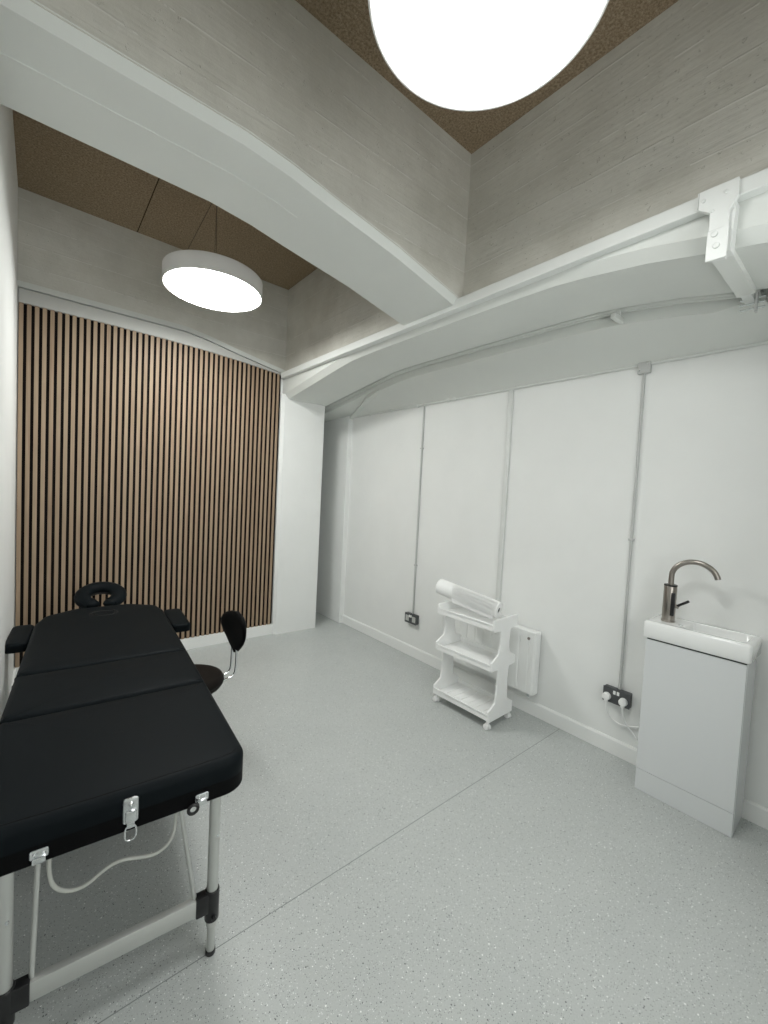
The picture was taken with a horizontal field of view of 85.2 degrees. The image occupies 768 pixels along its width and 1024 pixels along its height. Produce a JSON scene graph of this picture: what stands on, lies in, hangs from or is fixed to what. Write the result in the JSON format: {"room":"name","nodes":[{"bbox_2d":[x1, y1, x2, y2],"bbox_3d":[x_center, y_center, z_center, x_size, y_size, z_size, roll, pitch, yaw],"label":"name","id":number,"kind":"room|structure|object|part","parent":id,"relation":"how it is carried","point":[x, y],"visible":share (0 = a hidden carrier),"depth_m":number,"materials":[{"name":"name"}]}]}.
{"room":"massage treatment room","nodes":[
{"label":"massage treatment room","id":0,"kind":"room"},
{"bbox_2d":[0,104,17,718],"bbox_3d":[-1.218,-0.345,1.187,0.120,3.455,4.520,1,3,-40],"label":"wall","id":1,"kind":"structure","parent":0,"point":[8,168],"depth_m":2.12,"materials":[{"name":"white paint"}]},
{"bbox_2d":[11,670,15,686],"bbox_3d":[-1.753,1.279,1.902,0.022,0.094,2.880,1,3,-40],"label":"baseboard","id":2,"kind":"structure","parent":1,"relation":"attached to","point":[14,671],"depth_m":2.92,"materials":[{"name":"white paint"}]},
{"bbox_2d":[0,0,458,325],"bbox_3d":[-0.497,-1.341,1.935,2.125,0.268,0.482,1,3,-40],"label":"beam","id":3,"kind":"structure","parent":1,"relation":"attached to","point":[54,74],"depth_m":1.65,"materials":[{"name":"paint"}]},
{"bbox_2d":[30,0,470,297],"bbox_3d":[-0.480,-1.667,1.921,2.125,0.850,0.479,1,3,-40],"label":"ceiling beam","id":4,"kind":"structure","parent":1,"relation":"attached to","point":[270,67],"depth_m":1.75,"materials":[{"name":"concrete"}]},
{"bbox_2d":[14,288,282,666],"bbox_3d":[-1.858,-0.490,3.629,2.245,3.455,0.100,1,3,-40],"label":"wall","id":5,"kind":"structure","parent":0,"point":[281,387],"depth_m":2.97,"materials":[{"name":"white paint"}]},
{"bbox_2d":[14,624,271,674],"bbox_3d":[-1.915,1.185,3.649,1.978,0.104,0.034,1,3,-40],"label":"baseboard","id":6,"kind":"structure","parent":5,"relation":"attached to","point":[194,642],"depth_m":3.91,"materials":[{"name":"white paint"}]},
{"bbox_2d":[15,302,280,667],"bbox_3d":[-1.845,-0.157,3.587,1.969,2.584,0.024,1,3,-40],"label":"wall panel","id":7,"kind":"object","parent":5,"relation":"attached to","point":[147,464],"visible":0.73,"depth_m":3.44,"materials":[{"name":"brown wood"}]},
{"bbox_2d":[17,280,284,374],"bbox_3d":[-1.778,-1.455,3.529,1.972,0.172,0.035,1,3,-40],"label":"trim","id":8,"kind":"structure","parent":5,"relation":"attached to","point":[33,298],"depth_m":3.29,"materials":[{"name":"white paint"}]},
{"bbox_2d":[17,187,287,369],"bbox_3d":[-1.792,-1.819,3.507,2.125,0.825,0.060,1,3,-40],"label":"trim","id":9,"kind":"structure","parent":5,"relation":"attached to","point":[61,247],"depth_m":3.24,"materials":[{"name":"concrete"}]},
{"bbox_2d":[271,394,324,633],"bbox_3d":[-1.008,0.027,4.501,0.482,2.430,0.440,1,3,-40],"label":"pillar","id":10,"kind":"structure","parent":5,"relation":"attached to","point":[301,424],"depth_m":4.32,"materials":[{"name":"white paint"}]},
{"bbox_2d":[325,313,594,406],"bbox_3d":[0.365,-1.103,3.306,0.022,0.239,3.933,1,3,-40],"label":"pipe","id":11,"kind":"object","parent":5,"relation":"attached to","point":[594,313],"visible":0.18,"depth_m":3.74,"materials":[{"name":"metal"}]},
{"bbox_2d":[281,168,767,378],"bbox_3d":[0.418,-1.199,2.434,0.048,0.056,4.475,1,3,-40],"label":"trim","id":12,"kind":"structure","parent":5,"relation":"attached to","point":[755,184],"depth_m":1.92,"materials":[{"name":"white paint"}]},
{"bbox_2d":[283,191,767,405],"bbox_3d":[0.389,-1.071,2.860,0.469,0.302,5.150,1,3,-40],"label":"beam","id":13,"kind":"structure","parent":5,"relation":"attached to","point":[670,264],"depth_m":2.10,"materials":[{"name":"paint"}]},
{"bbox_2d":[285,0,767,370],"bbox_3d":[0.419,-1.650,2.834,0.455,0.875,5.150,1,3,-40],"label":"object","id":14,"kind":"structure","parent":5,"relation":"attached to","point":[677,111],"depth_m":1.79,"materials":[{"name":"concrete"}]},
{"bbox_2d":[697,176,765,312],"bbox_3d":[1.396,-1.005,1.659,0.630,0.272,0.119,1,3,-40],"label":"bracket","id":15,"kind":"object","parent":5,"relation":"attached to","point":[720,202],"visible":1,"depth_m":1.47,"materials":[{"name":"white metal"}]},
{"bbox_3d":[1.181,-1.013,1.481,0.048,0.262,0.118,1,3,-40],"label":"gusset plate","id":16,"kind":"part","parent":15,"relation":"part of","materials":[{"name":"white paint"}]},
{"bbox_3d":[1.358,-0.936,1.623,0.458,0.032,0.060,1,3,-40],"label":"soffit arm","id":17,"kind":"part","parent":15,"relation":"part of","materials":[{"name":"paint"}]},
{"bbox_3d":[1.601,-0.884,1.817,0.008,0.008,0.085,1,3,-40],"label":"threaded rod","id":18,"kind":"part","parent":15,"relation":"part of","materials":[{"name":"silver metal"}]},
{"bbox_3d":[1.602,-0.906,1.816,0.008,0.008,0.085,1,3,-40],"label":"threaded rod","id":19,"kind":"part","parent":15,"relation":"part of","materials":[{"name":"silver metal"}]},
{"bbox_3d":[1.611,-0.907,1.806,0.030,0.085,0.008,1,3,-40],"label":"plate","id":20,"kind":"part","parent":15,"relation":"part of","materials":[{"name":"grey metal"}]},
{"bbox_2d":[12,0,678,289],"bbox_3d":[-0.330,-2.109,1.784,2.175,0.100,4.750,1,3,-40],"label":"ceiling","id":21,"kind":"structure","parent":0,"point":[52,164],"depth_m":2.64,"materials":[{"name":"brown wood"}]},
{"bbox_2d":[162,203,262,311],"bbox_3d":[-1.145,-1.824,2.839,0.632,0.649,0.632,1,3,-40],"label":"pendant lamp","id":22,"kind":"object","parent":21,"relation":"hanging from","point":[205,279],"visible":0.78,"depth_m":2.72,"materials":[{"name":"white"}]},
{"bbox_2d":[163,268,260,310],"bbox_3d":[-1.161,-1.507,2.854,0.614,0.006,0.614,1,3,-40],"label":"diffuser","id":23,"kind":"object","parent":22,"relation":"attached to","point":[218,289],"depth_m":2.80,"materials":[{"name":"white plastic"}]},
{"bbox_2d":[368,0,608,110],"bbox_3d":[0.288,-1.670,1.090,0.632,0.649,0.632,1,3,-40],"label":"pendant lamp","id":24,"kind":"object","parent":21,"relation":"hanging from","point":[457,55],"visible":1,"depth_m":1.21,"materials":[{"name":"white"}]},
{"bbox_2d":[13,612,767,1023],"bbox_3d":[-0.793,1.416,2.103,4.090,0.100,5.350,1,3,-40],"label":"floor","id":25,"kind":"structure","parent":0,"point":[387,855],"depth_m":1.61,"materials":[{"name":"grey plastic"}]},
{"bbox_2d":[0,582,242,1023],"bbox_3d":[-1.391,0.959,2.106,0.885,0.751,2.395,1,3,-35],"label":"massage table","id":26,"kind":"object","parent":25,"relation":"on","point":[109,727],"visible":1,"depth_m":1.31,"materials":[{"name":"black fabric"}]},
{"bbox_3d":[-0.943,1.074,1.038,0.033,0.465,0.033,1,3,-35],"label":"leg","id":27,"kind":"part","parent":26,"relation":"part of","materials":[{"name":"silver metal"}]},
{"bbox_3d":[-0.914,1.030,1.095,0.013,0.340,0.071,2,3,-28],"label":"brace rod","id":28,"kind":"part","parent":26,"relation":"part of","materials":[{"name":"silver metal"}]},
{"bbox_2d":[15,604,185,678],"bbox_3d":[-1.589,0.689,2.381,0.670,0.068,1.031,1,3,-35],"label":"cushion","id":29,"kind":"object","parent":26,"relation":"on","point":[81,637],"depth_m":2.22,"materials":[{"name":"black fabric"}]},
{"bbox_2d":[74,582,126,607],"bbox_3d":[-1.992,0.584,2.941,0.310,0.141,0.292,1,3,-35],"label":"cushion","id":30,"kind":"object","parent":26,"relation":"on","point":[82,598],"depth_m":2.91,"materials":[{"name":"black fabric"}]},
{"bbox_2d":[0,650,203,724],"bbox_3d":[-1.170,0.738,1.792,0.670,0.068,0.405,1,3,-35],"label":"cushion","id":31,"kind":"object","parent":26,"relation":"on","point":[39,693],"depth_m":1.74,"materials":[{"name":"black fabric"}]},
{"bbox_3d":[-0.880,0.828,1.382,0.670,0.052,0.606,1,3,-35],"label":"foot frame","id":32,"kind":"part","parent":26,"relation":"part of","materials":[{"name":"black plastic"}]},
{"bbox_2d":[0,682,242,857],"bbox_3d":[-0.876,0.772,1.378,0.670,0.068,0.602,1,3,-35],"label":"cushion","id":33,"kind":"object","parent":26,"relation":"on","point":[72,772],"depth_m":1.26,"materials":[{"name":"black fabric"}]},
{"bbox_3d":[-0.619,1.035,1.305,0.088,0.341,0.013,4,3,15],"label":"brace rod","id":34,"kind":"part","parent":26,"relation":"part of","materials":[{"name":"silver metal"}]},
{"bbox_3d":[-0.540,1.082,1.325,0.033,0.465,0.033,1,3,-35],"label":"leg","id":35,"kind":"part","parent":26,"relation":"part of","materials":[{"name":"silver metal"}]},
{"bbox_2d":[194,610,246,693],"bbox_3d":[-1.012,0.961,2.281,0.487,0.770,0.378,0,4,-45],"label":"stool","id":36,"kind":"object","parent":25,"relation":"on","point":[233,623],"visible":0.37,"depth_m":2.36,"materials":[{"name":"black leather"}]},
{"bbox_3d":[-1.054,0.911,2.246,0.360,0.068,0.360,0,4,-45],"label":"seat","id":37,"kind":"part","parent":36,"relation":"part of","materials":[{"name":"black leather"}]},
{"bbox_3d":[-0.940,0.819,2.389,0.163,0.271,0.016,0,4,-45],"label":"rod","id":38,"kind":"part","parent":36,"relation":"part of","materials":[{"name":"silver metal"}]},
{"bbox_3d":[-0.900,0.823,2.349,0.163,0.271,0.016,0,4,-45],"label":"rod","id":39,"kind":"part","parent":36,"relation":"part of","materials":[{"name":"silver metal"}]},
{"bbox_2d":[432,601,517,729],"bbox_3d":[0.628,1.038,2.940,0.281,0.724,0.490,1,3,-41],"label":"trolley","id":40,"kind":"object","parent":25,"relation":"on","point":[489,707],"visible":0.98,"depth_m":2.90,"materials":[{"name":"white plastic"}]},
{"bbox_3d":[0.480,0.996,3.115,0.276,0.672,0.014,1,3,-41],"label":"frame","id":41,"kind":"part","parent":40,"relation":"part of","materials":[{"name":"white plastic"}]},
{"bbox_2d":[434,678,493,720],"bbox_3d":[0.615,1.312,2.952,0.281,0.046,0.454,1,3,-41],"label":"tray","id":42,"kind":"object","parent":40,"relation":"on","point":[473,699],"depth_m":2.97,"materials":[{"name":"white plastic"}]},
{"bbox_2d":[437,637,497,671],"bbox_3d":[0.632,0.989,2.937,0.281,0.046,0.454,1,3,-41],"label":"tray","id":43,"kind":"object","parent":40,"relation":"on","point":[479,655],"depth_m":2.96,"materials":[{"name":"white plastic"}]},
{"bbox_2d":[435,579,502,619],"bbox_3d":[0.587,0.609,2.945,0.493,0.199,0.127,5,3,40],"label":"paper roll","id":44,"kind":"object","parent":40,"relation":"on","point":[480,604],"visible":1,"depth_m":2.88,"materials":[{"name":"white paper"}]},
{"bbox_2d":[439,607,506,630],"bbox_3d":[0.645,0.727,2.925,0.281,0.046,0.454,1,3,-41],"label":"tray","id":45,"kind":"object","parent":40,"relation":"on","point":[462,614],"depth_m":2.86,"materials":[{"name":"white plastic"}]},
{"bbox_3d":[0.785,1.028,2.765,0.276,0.672,0.014,1,3,-41],"label":"frame","id":46,"kind":"part","parent":40,"relation":"part of","materials":[{"name":"white plastic"}]},
{"bbox_2d":[634,637,756,837],"bbox_3d":[1.566,1.076,2.121,0.213,0.818,0.408,1,3,-40],"label":"vanity cabinet","id":47,"kind":"object","parent":25,"relation":"on","point":[696,711],"visible":0.8,"depth_m":2.02,"materials":[{"name":"white"}]},
{"bbox_2d":[643,614,761,663],"bbox_3d":[1.587,0.624,2.098,0.238,0.090,0.436,1,3,-40],"label":"basin","id":48,"kind":"object","parent":47,"relation":"in","point":[738,646],"visible":1,"depth_m":2.04,"materials":[{"name":"white ceramic"}]},
{"bbox_2d":[661,560,720,622],"bbox_3d":[1.554,0.409,2.119,0.064,0.339,0.237,1,3,-40],"label":"mixer tap","id":49,"kind":"object","parent":48,"relation":"on","point":[669,606],"visible":1,"depth_m":2.16,"materials":[{"name":"silver metal"}]},
{"bbox_2d":[661,585,677,621],"bbox_3d":[1.495,0.479,2.188,0.059,0.186,0.059,1,3,-40],"label":"tap","id":50,"kind":"object","parent":49,"relation":"attached to","point":[669,606],"depth_m":2.16,"materials":[{"name":"silver metal"}]},
{"bbox_3d":[1.529,0.470,2.137,0.013,0.047,0.057,1,3,-33],"label":"lever","id":51,"kind":"part","parent":49,"relation":"part of","materials":[{"name":"black plastic"}]},
{"bbox_3d":[1.565,0.315,2.107,0.026,0.149,0.218,1,3,-40],"label":"spout","id":52,"kind":"part","parent":49,"relation":"part of","materials":[{"name":"silver metal"}]},
{"bbox_2d":[316,344,767,807],"bbox_3d":[0.755,0.186,3.339,0.155,2.400,5.250,1,3,-40],"label":"wall","id":53,"kind":"structure","parent":0,"point":[702,494],"depth_m":2.71,"materials":[{"name":"white paint"}]},
{"bbox_2d":[350,389,379,418],"bbox_3d":[-0.208,-1.097,4.275,0.095,0.175,0.781,2,3,-21],"label":"trim","id":54,"kind":"structure","parent":53,"relation":"attached to","point":[370,396],"depth_m":4.15,"materials":[{"name":"paint"}]},
{"bbox_2d":[405,612,418,625],"bbox_3d":[0.255,0.983,3.858,0.046,0.090,0.150,1,3,-40],"label":"wall socket","id":55,"kind":"object","parent":53,"relation":"attached to","point":[411,618],"visible":1,"depth_m":3.83,"materials":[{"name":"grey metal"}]},
{"bbox_2d":[412,406,424,613],"bbox_3d":[0.316,-0.011,3.821,0.020,1.905,0.032,1,3,-40],"label":"conduit","id":56,"kind":"object","parent":53,"relation":"attached to","point":[421,448],"visible":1,"depth_m":3.81,"materials":[{"name":"grey"}]},
{"bbox_2d":[443,616,540,696],"bbox_3d":[0.780,1.095,3.188,0.090,0.604,0.841,1,3,-40],"label":"panel radiator","id":57,"kind":"object","parent":53,"relation":"attached to","point":[524,642],"visible":0.54,"depth_m":2.94,"materials":[{"name":"white metal"}]},
{"bbox_2d":[513,625,540,634],"bbox_3d":[0.788,0.801,3.171,0.070,0.016,0.839,1,3,-40],"label":"grille","id":58,"kind":"object","parent":57,"relation":"attached to","point":[520,629],"depth_m":2.90,"materials":[{"name":"white metal"}]},
{"bbox_2d":[495,390,513,601],"bbox_3d":[0.898,-0.050,3.122,0.016,1.705,0.038,1,3,-40],"label":"conduit","id":59,"kind":"object","parent":53,"relation":"attached to","point":[511,392],"depth_m":3.11,"materials":[{"name":"white plastic"}]},
{"bbox_2d":[324,292,767,421],"bbox_3d":[0.785,-1.086,3.187,0.348,0.370,5.150,1,3,-40],"label":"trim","id":60,"kind":"structure","parent":53,"relation":"attached to","point":[673,331],"depth_m":2.56,"materials":[{"name":"paint"}]},
{"bbox_2d":[342,614,767,829],"bbox_3d":[0.940,1.364,3.058,0.024,0.094,4.422,1,3,-40],"label":"baseboard","id":61,"kind":"structure","parent":53,"relation":"attached to","point":[753,812],"depth_m":2.85,"materials":[{"name":"white paint"}]},
{"bbox_2d":[355,341,767,417],"bbox_3d":[1.048,-0.897,2.948,0.024,0.026,4.422,1,3,-40],"label":"conduit","id":62,"kind":"object","parent":53,"relation":"attached to","point":[763,342],"visible":0.99,"depth_m":2.64,"materials":[{"name":"white plastic"}]},
{"bbox_2d":[602,684,631,709],"bbox_3d":[1.389,1.098,2.487,0.046,0.090,0.150,1,3,-40],"label":"wall socket","id":63,"kind":"object","parent":53,"relation":"attached to","point":[616,694],"visible":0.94,"depth_m":2.47,"materials":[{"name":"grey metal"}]},
{"bbox_2d":[602,692,638,727],"bbox_3d":[1.412,1.177,2.439,0.048,0.178,0.260,0,4,-45],"label":"plug","id":64,"kind":"object","parent":63,"relation":"attached to","point":[606,696],"visible":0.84,"depth_m":2.50,"materials":[{"name":"white plastic"}]},
{"bbox_2d":[618,698,637,741],"bbox_3d":[1.440,1.227,2.411,0.168,0.272,0.044,5,3,32],"label":"plug","id":65,"kind":"object","parent":63,"relation":"attached to","point":[622,702],"visible":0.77,"depth_m":2.43,"materials":[{"name":"white plastic"}]},
{"bbox_2d":[618,361,651,689],"bbox_3d":[1.450,0.099,2.443,0.028,1.926,0.068,1,3,-40],"label":"conduit","id":66,"kind":"object","parent":53,"relation":"attached to","point":[644,368],"visible":1,"depth_m":2.43,"materials":[{"name":"grey plastic"}]},
{"bbox_3d":[0.967,-0.179,0.003,4.090,3.455,0.100,1,3,-40],"label":"wall","id":67,"kind":"structure","parent":0,"visible":0},
{"bbox_2d":[325,289,761,408],"bbox_3d":[0.388,-1.096,3.325,0.020,0.237,3.933,1,3,-40],"label":"pipe","id":68,"kind":"object","parent":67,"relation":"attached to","point":[759,290],"visible":0.73,"depth_m":2.55,"materials":[{"name":"metal"}]},
{"bbox_2d":[611,310,624,324],"bbox_3d":[1.264,-1.071,2.256,0.117,0.080,0.028,1,3,-40],"label":"bracket","id":69,"kind":"object","parent":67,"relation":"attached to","point":[616,317],"visible":0.8,"depth_m":2.25,"materials":[{"name":"metal"}]}
]}

